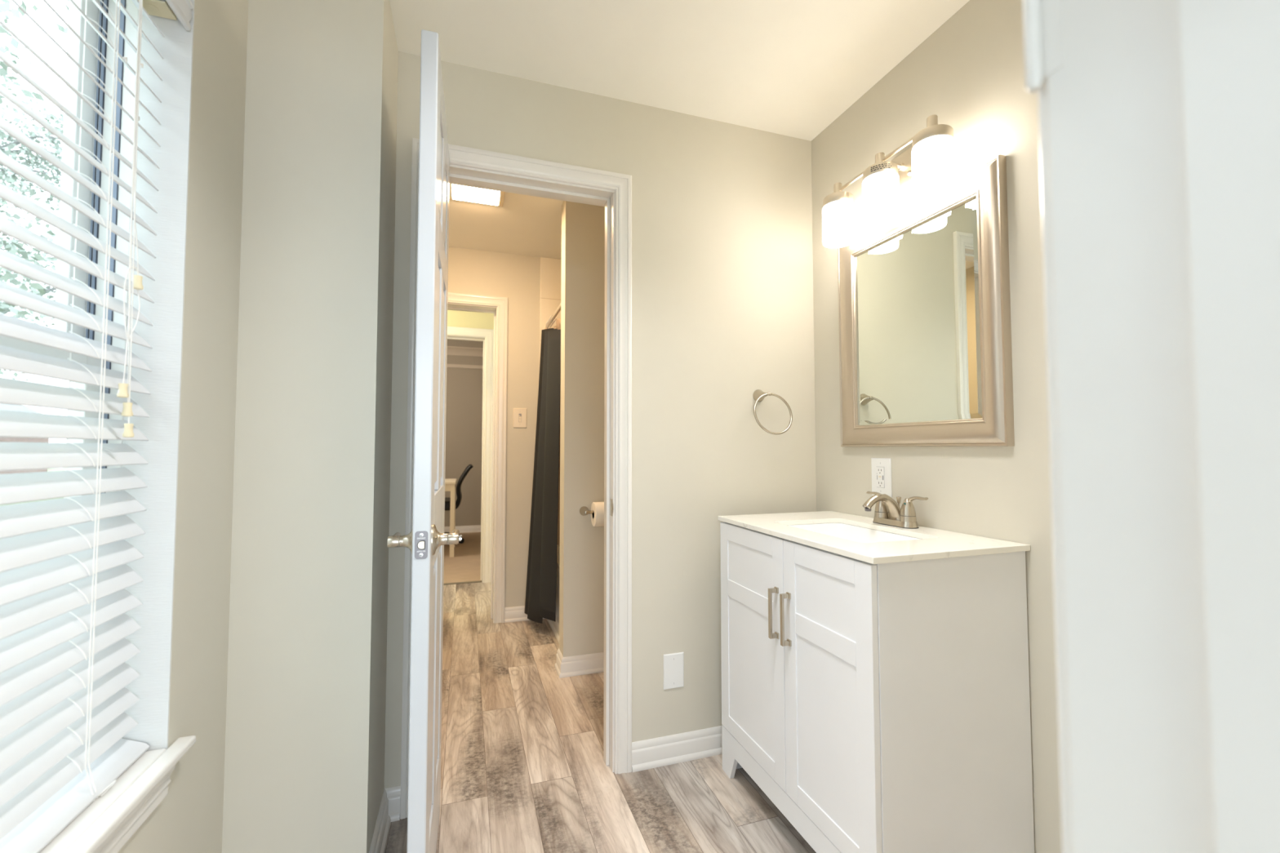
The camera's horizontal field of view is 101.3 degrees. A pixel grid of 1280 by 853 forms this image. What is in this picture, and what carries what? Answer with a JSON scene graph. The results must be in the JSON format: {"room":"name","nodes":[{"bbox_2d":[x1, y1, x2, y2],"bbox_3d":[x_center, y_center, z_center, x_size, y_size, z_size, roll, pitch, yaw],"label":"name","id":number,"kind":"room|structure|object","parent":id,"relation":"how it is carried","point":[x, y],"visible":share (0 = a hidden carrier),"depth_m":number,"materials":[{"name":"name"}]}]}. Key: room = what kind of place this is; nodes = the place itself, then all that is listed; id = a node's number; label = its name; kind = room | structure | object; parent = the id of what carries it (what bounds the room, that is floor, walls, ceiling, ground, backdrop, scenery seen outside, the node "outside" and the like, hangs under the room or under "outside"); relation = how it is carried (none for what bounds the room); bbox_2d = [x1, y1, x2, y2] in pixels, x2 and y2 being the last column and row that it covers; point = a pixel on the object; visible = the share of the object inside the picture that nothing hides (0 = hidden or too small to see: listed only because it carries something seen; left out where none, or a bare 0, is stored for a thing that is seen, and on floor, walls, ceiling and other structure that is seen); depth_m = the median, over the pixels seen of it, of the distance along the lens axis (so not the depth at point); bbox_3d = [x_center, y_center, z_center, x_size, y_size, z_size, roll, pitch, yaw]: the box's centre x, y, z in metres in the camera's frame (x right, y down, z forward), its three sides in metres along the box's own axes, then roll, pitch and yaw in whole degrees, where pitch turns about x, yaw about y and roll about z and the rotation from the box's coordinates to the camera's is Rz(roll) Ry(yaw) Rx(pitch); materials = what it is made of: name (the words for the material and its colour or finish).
{"room":"bathroom","nodes":[
{"label":"bathroom","id":0,"kind":"room"},
{"bbox_2d":[117,0,248,852],"bbox_3d":[-0.846,-0.046,0.694,0.160,2.314,1.623,1,-2,-18],"label":"wall","id":1,"kind":"structure","parent":0,"point":[188,819],"depth_m":1.08,"materials":[{"name":"beige paint"}]},
{"bbox_2d":[0,0,138,497],"bbox_3d":[-0.835,-0.156,0.538,0.076,1.468,0.915,1,-2,-18],"label":"window","id":2,"kind":"structure","parent":1,"relation":"in","point":[75,47],"depth_m":0.94,"materials":[{"name":"glass"}]},
{"bbox_2d":[0,0,193,852],"bbox_3d":[-0.758,-0.141,0.565,0.082,1.406,0.840,1,-2,-18],"label":"window blind","id":3,"kind":"object","parent":2,"relation":"attached to","point":[65,575],"visible":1,"depth_m":0.77,"materials":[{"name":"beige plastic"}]},
{"bbox_2d":[39,735,195,852],"bbox_3d":[-0.749,0.570,0.522,0.130,0.016,0.947,1,-2,-18],"label":"sill","id":4,"kind":"structure","parent":1,"relation":"attached to","point":[89,830],"depth_m":0.80,"materials":[{"name":"white wood"}]},
{"bbox_2d":[94,764,175,852],"bbox_3d":[-0.703,0.607,0.524,0.020,0.059,0.865,1,-2,-18],"label":"trim","id":5,"kind":"structure","parent":1,"relation":"attached to","point":[123,833],"depth_m":0.84,"materials":[{"name":"white wood"}]},
{"bbox_2d":[121,0,194,751],"bbox_3d":[-0.768,-0.150,0.560,0.100,1.458,0.855,1,-2,-18],"label":"trim reveal","id":6,"kind":"structure","parent":1,"relation":"attached to","point":[162,428],"depth_m":0.97,"materials":[{"name":"paint"}]},
{"bbox_2d":[222,0,398,852],"bbox_3d":[-0.842,-0.017,1.396,0.291,2.314,0.293,1,-2,-18],"label":"wall","id":7,"kind":"structure","parent":0,"point":[306,701],"depth_m":1.26,"materials":[{"name":"beige paint"}]},
{"bbox_2d":[368,785,400,852],"bbox_3d":[-0.628,1.072,0.782,0.336,0.087,1.505,1,-2,-18],"label":"baseboard","id":8,"kind":"structure","parent":7,"relation":"attached to","point":[389,807],"depth_m":1.48,"materials":[{"name":"white wood"}]},
{"bbox_2d":[444,339,483,526],"bbox_3d":[-1.914,0.064,5.594,3.900,2.500,2.680,1,-2,-18],"label":"wall","id":9,"kind":"structure","parent":0,"point":[464,415],"depth_m":6.78,"materials":[{"name":"grey paint"}]},
{"bbox_2d":[444,524,480,533],"bbox_3d":[-2.325,1.318,6.701,3.750,0.087,0.022,1,-2,-18],"label":"baseboard","id":10,"kind":"structure","parent":9,"relation":"attached to","point":[463,529],"depth_m":6.73,"materials":[{"name":"white wood"}]},
{"bbox_2d":[446,364,482,368],"bbox_3d":[-2.327,-0.780,6.790,3.750,0.050,0.018,1,-2,-18],"label":"rail","id":11,"kind":"object","parent":9,"relation":"attached to","point":[449,366],"visible":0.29,"depth_m":6.80,"materials":[{"name":"white wood"}]},
{"bbox_2d":[447,346,483,356],"bbox_3d":[-2.319,-0.973,6.773,3.750,0.100,0.070,1,-2,-18],"label":"ledge","id":12,"kind":"object","parent":9,"relation":"attached to","point":[451,350],"visible":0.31,"depth_m":6.79,"materials":[{"name":"white wood"}]},
{"bbox_2d":[447,310,493,329],"bbox_3d":[-1.166,0.098,4.373,3.450,2.332,0.115,1,-2,-18],"label":"wall","id":13,"kind":"structure","parent":0,"point":[455,317],"depth_m":4.28,"materials":[{"name":"beige paint"}]},
{"bbox_2d":[443,580,481,585],"bbox_3d":[-1.635,1.252,4.142,0.743,0.007,0.035,1,-2,-18],"label":"trim","id":14,"kind":"structure","parent":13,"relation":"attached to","point":[477,581],"depth_m":4.21,"materials":[{"name":"brown wood"}]},
{"bbox_2d":[447,326,493,582],"bbox_3d":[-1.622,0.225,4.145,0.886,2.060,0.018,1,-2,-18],"label":"trim","id":15,"kind":"structure","parent":13,"relation":"attached to","point":[488,334],"depth_m":4.27,"materials":[{"name":"white wood"}]},
{"bbox_2d":[448,246,561,607],"bbox_3d":[-0.836,0.057,3.382,2.150,2.332,0.125,1,-2,-18],"label":"wall","id":16,"kind":"structure","parent":0,"point":[517,277],"depth_m":3.35,"materials":[{"name":"beige paint"}]},
{"bbox_2d":[447,292,507,623],"bbox_3d":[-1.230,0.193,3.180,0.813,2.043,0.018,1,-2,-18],"label":"trim","id":17,"kind":"structure","parent":16,"relation":"attached to","point":[501,303],"depth_m":3.29,"materials":[{"name":"white wood"}]},
{"bbox_2d":[513,408,526,427],"bbox_3d":[-0.766,-0.054,3.350,0.085,0.124,0.008,1,-2,-18],"label":"light switch","id":18,"kind":"object","parent":16,"relation":"attached to","point":[519,414],"visible":1,"depth_m":3.35,"materials":[{"name":"beige plastic"}]},
{"bbox_2d":[504,605,544,622],"bbox_3d":[-0.719,1.177,3.308,0.258,0.087,0.022,1,-2,-18],"label":"baseboard","id":19,"kind":"structure","parent":16,"relation":"attached to","point":[514,614],"depth_m":3.28,"materials":[{"name":"white wood"}]},
{"bbox_2d":[559,200,604,657],"bbox_3d":[0.039,0.029,2.741,0.894,2.332,0.115,1,-2,-18],"label":"wall","id":20,"kind":"structure","parent":0,"point":[581,558],"depth_m":2.58,"materials":[{"name":"beige paint"}]},
{"bbox_2d":[544,303,560,328],"bbox_3d":[-0.490,-0.658,3.058,0.022,0.022,0.764,1,-2,-18],"label":"shower rod","id":21,"kind":"object","parent":20,"relation":"attached to","point":[558,309],"visible":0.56,"depth_m":3.09,"materials":[{"name":"silver metal"}]},
{"bbox_2d":[524,315,560,623],"bbox_3d":[-0.585,0.238,3.141,0.159,1.816,0.366,1,-2,-18],"label":"shower curtain","id":22,"kind":"object","parent":21,"relation":"hanging from","point":[541,576],"visible":0.98,"depth_m":3.08,"materials":[{"name":"black fabric"}]},
{"bbox_2d":[553,318,560,546],"bbox_3d":[-0.434,0.025,3.072,0.058,1.418,0.620,1,-2,-18],"label":"liner","id":23,"kind":"object","parent":21,"relation":"hanging from","point":[557,326],"visible":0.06,"depth_m":3.25,"materials":[{"name":"beige fabric"}]},
{"bbox_2d":[546,619,559,644],"bbox_3d":[-0.468,1.169,2.989,0.017,0.075,0.761,1,-2,-18],"label":"baseboard","id":24,"kind":"structure","parent":20,"relation":"attached to","point":[554,626],"depth_m":3.06,"materials":[{"name":"white wood"}]},
{"bbox_2d":[554,648,604,678],"bbox_3d":[0.033,1.151,2.681,0.916,0.087,0.137,1,-2,-18],"label":"baseboard","id":25,"kind":"structure","parent":20,"relation":"attached to","point":[588,664],"depth_m":2.52,"materials":[{"name":"white wood"}]},
{"bbox_2d":[579,506,593,515],"bbox_3d":[-0.182,0.412,2.554,0.213,0.045,0.070,1,-2,-18],"label":"toilet paper holder","id":26,"kind":"object","parent":20,"relation":"attached to","point":[584,510],"visible":0.48,"depth_m":2.54,"materials":[{"name":"silver metal"}]},
{"bbox_2d":[590,502,604,526],"bbox_3d":[-0.172,0.422,2.531,0.110,0.116,0.116,1,-2,-18],"label":"toilet paper roll","id":27,"kind":"object","parent":26,"relation":"on","point":[597,517],"visible":0.53,"depth_m":2.48,"materials":[{"name":"white paper"}]},
{"bbox_2d":[384,51,816,788],"bbox_3d":[-0.211,0.001,1.821,2.056,2.314,0.115,1,-2,-18],"label":"wall","id":28,"kind":"structure","parent":0,"point":[722,305],"depth_m":1.88,"materials":[{"name":"beige paint"}]},
{"bbox_2d":[386,29,462,852],"bbox_3d":[-0.530,0.140,1.348,0.150,1.973,0.542,1,-2,-17],"label":"door","id":29,"kind":"structure","parent":28,"relation":"in","point":[426,540],"depth_m":1.12,"materials":[{"name":"wood"}]},
{"bbox_2d":[400,137,631,819],"bbox_3d":[-0.367,0.133,1.693,0.710,2.039,0.018,1,-2,-18],"label":"trim","id":30,"kind":"structure","parent":28,"relation":"attached to","point":[463,156],"depth_m":1.76,"materials":[{"name":"white wood"}]},
{"bbox_2d":[449,164,615,772],"bbox_3d":[-0.388,0.159,1.755,0.620,1.993,0.117,1,-2,-18],"label":"trim","id":31,"kind":"structure","parent":28,"relation":"attached to","point":[459,175],"depth_m":1.81,"materials":[{"name":"white wood"}]},
{"bbox_2d":[609,498,613,516],"bbox_3d":[-0.097,0.278,1.800,0.002,0.058,0.039,1,-2,-18],"label":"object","id":32,"kind":"structure","parent":28,"relation":"attached to","point":[611,500],"depth_m":1.80,"materials":[{"name":"silver metal"}]},
{"bbox_2d":[663,652,684,689],"bbox_3d":[0.118,0.853,1.831,0.076,0.120,0.006,1,-2,-18],"label":"blank plate","id":33,"kind":"object","parent":28,"relation":"attached to","point":[673,664],"visible":1,"depth_m":1.83,"materials":[{"name":"white plastic"}]},
{"bbox_2d":[631,725,722,772],"bbox_3d":[0.332,1.117,1.883,0.759,0.087,0.022,1,-2,-18],"label":"baseboard","id":34,"kind":"structure","parent":28,"relation":"attached to","point":[646,754],"depth_m":1.81,"materials":[{"name":"white wood"}]},
{"bbox_2d":[753,389,792,435],"bbox_3d":[0.478,-0.055,1.940,0.161,0.173,0.098,1,-2,-18],"label":"towel ring","id":35,"kind":"object","parent":28,"relation":"attached to","point":[758,395],"visible":1,"depth_m":1.93,"materials":[{"name":"silver metal"}]},
{"bbox_2d":[384,532,816,852],"bbox_3d":[-1.138,1.259,3.531,4.100,0.062,7.288,1,-2,-18],"label":"floor","id":36,"kind":"structure","parent":0,"point":[524,770],"depth_m":1.73,"materials":[{"name":"plastic"}]},
{"bbox_2d":[444,478,456,557],"bbox_3d":[-2.511,0.929,5.319,1.215,0.744,0.615,1,-2,-18],"label":"desk","id":37,"kind":"object","parent":36,"relation":"on","point":[450,483],"visible":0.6,"depth_m":5.22,"materials":[{"name":"white wood"}]},
{"bbox_2d":[444,464,473,543],"bbox_3d":[-2.275,0.883,5.960,0.722,0.891,0.622,1,-2,-18],"label":"office chair","id":38,"kind":"object","parent":36,"relation":"on","point":[447,500],"visible":0.39,"depth_m":5.87,"materials":[{"name":"black plastic"}]},
{"bbox_2d":[555,553,559,623],"bbox_3d":[-0.087,1.010,3.123,0.788,0.405,0.761,1,-2,-18],"label":"bathtub","id":39,"kind":"object","parent":36,"relation":"on","point":[557,554],"visible":0.02,"depth_m":3.06,"materials":[{"name":"white ceramic"}]},
{"bbox_2d":[720,521,1034,852],"bbox_3d":[0.595,0.729,1.520,0.490,0.833,0.709,1,-2,-18],"label":"vanity cabinet","id":40,"kind":"object","parent":36,"relation":"on","point":[884,708],"visible":0.9,"depth_m":1.22,"materials":[{"name":"white wood"}]},
{"bbox_2d":[718,511,1030,564],"bbox_3d":[0.607,0.305,1.542,0.470,0.014,0.729,1,-2,-18],"label":"countertop","id":41,"kind":"structure","parent":40,"relation":"on","point":[935,544],"depth_m":1.33,"materials":[{"name":"white stone"}]},
{"bbox_2d":[787,522,922,542],"bbox_3d":[0.606,0.382,1.519,0.274,0.139,0.420,1,-2,-18],"label":"sink","id":42,"kind":"object","parent":41,"relation":"in","point":[846,531],"visible":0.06,"depth_m":1.68,"materials":[{"name":"white ceramic"}]},
{"bbox_2d":[862,491,928,528],"bbox_3d":[0.736,0.252,1.588,0.140,0.096,0.227,1,-2,-18],"label":"faucet","id":43,"kind":"object","parent":41,"relation":"on","point":[887,512],"visible":1,"depth_m":1.57,"materials":[{"name":"silver metal"}]},
{"bbox_2d":[389,0,969,259],"bbox_3d":[-0.268,-1.214,1.885,2.250,0.118,3.423,1,-2,-18],"label":"ceiling","id":44,"kind":"structure","parent":0,"point":[789,68],"depth_m":1.64,"materials":[{"name":"paint"}]},
{"bbox_2d":[448,183,505,206],"bbox_3d":[-0.799,-1.128,2.555,0.268,0.033,0.220,1,-2,-18],"label":"recessed light","id":45,"kind":"object","parent":44,"relation":"in","point":[460,193],"visible":0.52,"depth_m":2.54,"materials":[{"name":"white plastic"}]},
{"bbox_2d":[811,0,1062,852],"bbox_3d":[0.992,-0.021,1.305,0.100,2.314,1.623,1,-2,-18],"label":"wall","id":46,"kind":"structure","parent":0,"point":[969,73],"depth_m":1.40,"materials":[{"name":"beige paint"}]},
{"bbox_2d":[871,457,892,497],"bbox_3d":[0.792,0.167,1.726,0.008,0.126,0.085,1,-2,-18],"label":"outlet","id":47,"kind":"object","parent":46,"relation":"attached to","point":[881,467],"visible":0.98,"depth_m":1.72,"materials":[{"name":"white plastic"}]},
{"bbox_2d":[822,114,955,248],"bbox_3d":[0.762,-0.746,1.621,0.154,0.222,0.487,1,-2,-18],"label":"vanity light","id":48,"kind":"object","parent":46,"relation":"attached to","point":[928,167],"visible":1,"depth_m":1.56,"materials":[{"name":"white glass"}]},
{"bbox_2d":[871,163,891,171],"bbox_3d":[0.722,-0.777,1.571,0.057,0.014,0.010,-1,-3,21],"label":"light fixture","id":49,"kind":"object","parent":48,"relation":"on","point":[877,166],"depth_m":1.57,"materials":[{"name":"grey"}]},
{"bbox_2d":[837,154,1014,446],"bbox_3d":[0.824,-0.310,1.612,0.031,0.742,0.613,1,-2,-18],"label":"wall mirror","id":50,"kind":"object","parent":46,"relation":"attached to","point":[926,353],"visible":0.96,"depth_m":1.53,"materials":[{"name":"silver metal"}]},
{"bbox_2d":[855,197,982,425],"bbox_3d":[0.833,-0.310,1.615,0.005,0.597,0.468,1,-2,-18],"label":"mirror glass","id":51,"kind":"object","parent":50,"relation":"attached to","point":[918,285],"depth_m":1.57,"materials":[{"name":"silver mirror"}]},
{"bbox_3d":[0.325,-0.063,0.290,1.806,2.314,0.115,1,-2,-18],"label":"wall","id":52,"kind":"structure","parent":0,"visible":0},
{"bbox_2d":[1022,0,1063,93],"bbox_3d":[0.257,-0.265,0.337,0.010,0.094,0.021,1,-2,-18],"label":"trim","id":53,"kind":"structure","parent":52,"relation":"attached to","point":[1042,22],"depth_m":0.34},
{"bbox_2d":[1037,76,1072,852],"bbox_3d":[-0.127,0.055,0.204,0.934,2.072,0.018,1,-2,-18],"label":"trim","id":54,"kind":"structure","parent":52,"relation":"attached to","point":[1051,355],"depth_m":0.33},
{"bbox_2d":[1046,0,1279,852],"bbox_3d":[-0.106,0.074,0.141,0.846,2.028,0.117,1,-2,-18],"label":"trim","id":55,"kind":"structure","parent":52,"relation":"attached to","point":[1164,115],"depth_m":0.28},
{"label":"outside","id":56,"kind":"structure","parent":0,"visible":0},
{"bbox_2d":[0,468,64,506],"bbox_3d":[-33.628,2.039,4.535,59.100,0.300,90.000,1,-2,-18],"label":"lawn","id":57,"kind":"structure","parent":56,"point":[48,469],"depth_m":38.59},
{"bbox_2d":[0,403,48,474],"bbox_3d":[-23.712,-0.017,14.253,6.800,4.600,10.600,1,-2,-18],"label":"house","id":58,"kind":"structure","parent":57,"relation":"on","point":[2,406],"depth_m":19.01,"materials":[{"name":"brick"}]},
{"bbox_2d":[0,91,64,380],"bbox_3d":[-17.611,-3.545,14.074,6.008,11.648,6.072,1,-2,-18],"label":"tree","id":59,"kind":"object","parent":57,"relation":"on","point":[6,173],"visible":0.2,"depth_m":14.60,"materials":[{"name":"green plant"}]},
{"bbox_2d":[0,0,69,370],"bbox_3d":[-10.729,-2.537,6.187,5.552,8.979,5.839,-2,-3,44],"label":"tree","id":60,"kind":"object","parent":57,"relation":"on","point":[5,308],"visible":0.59,"depth_m":8.18,"materials":[{"name":"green plant"}]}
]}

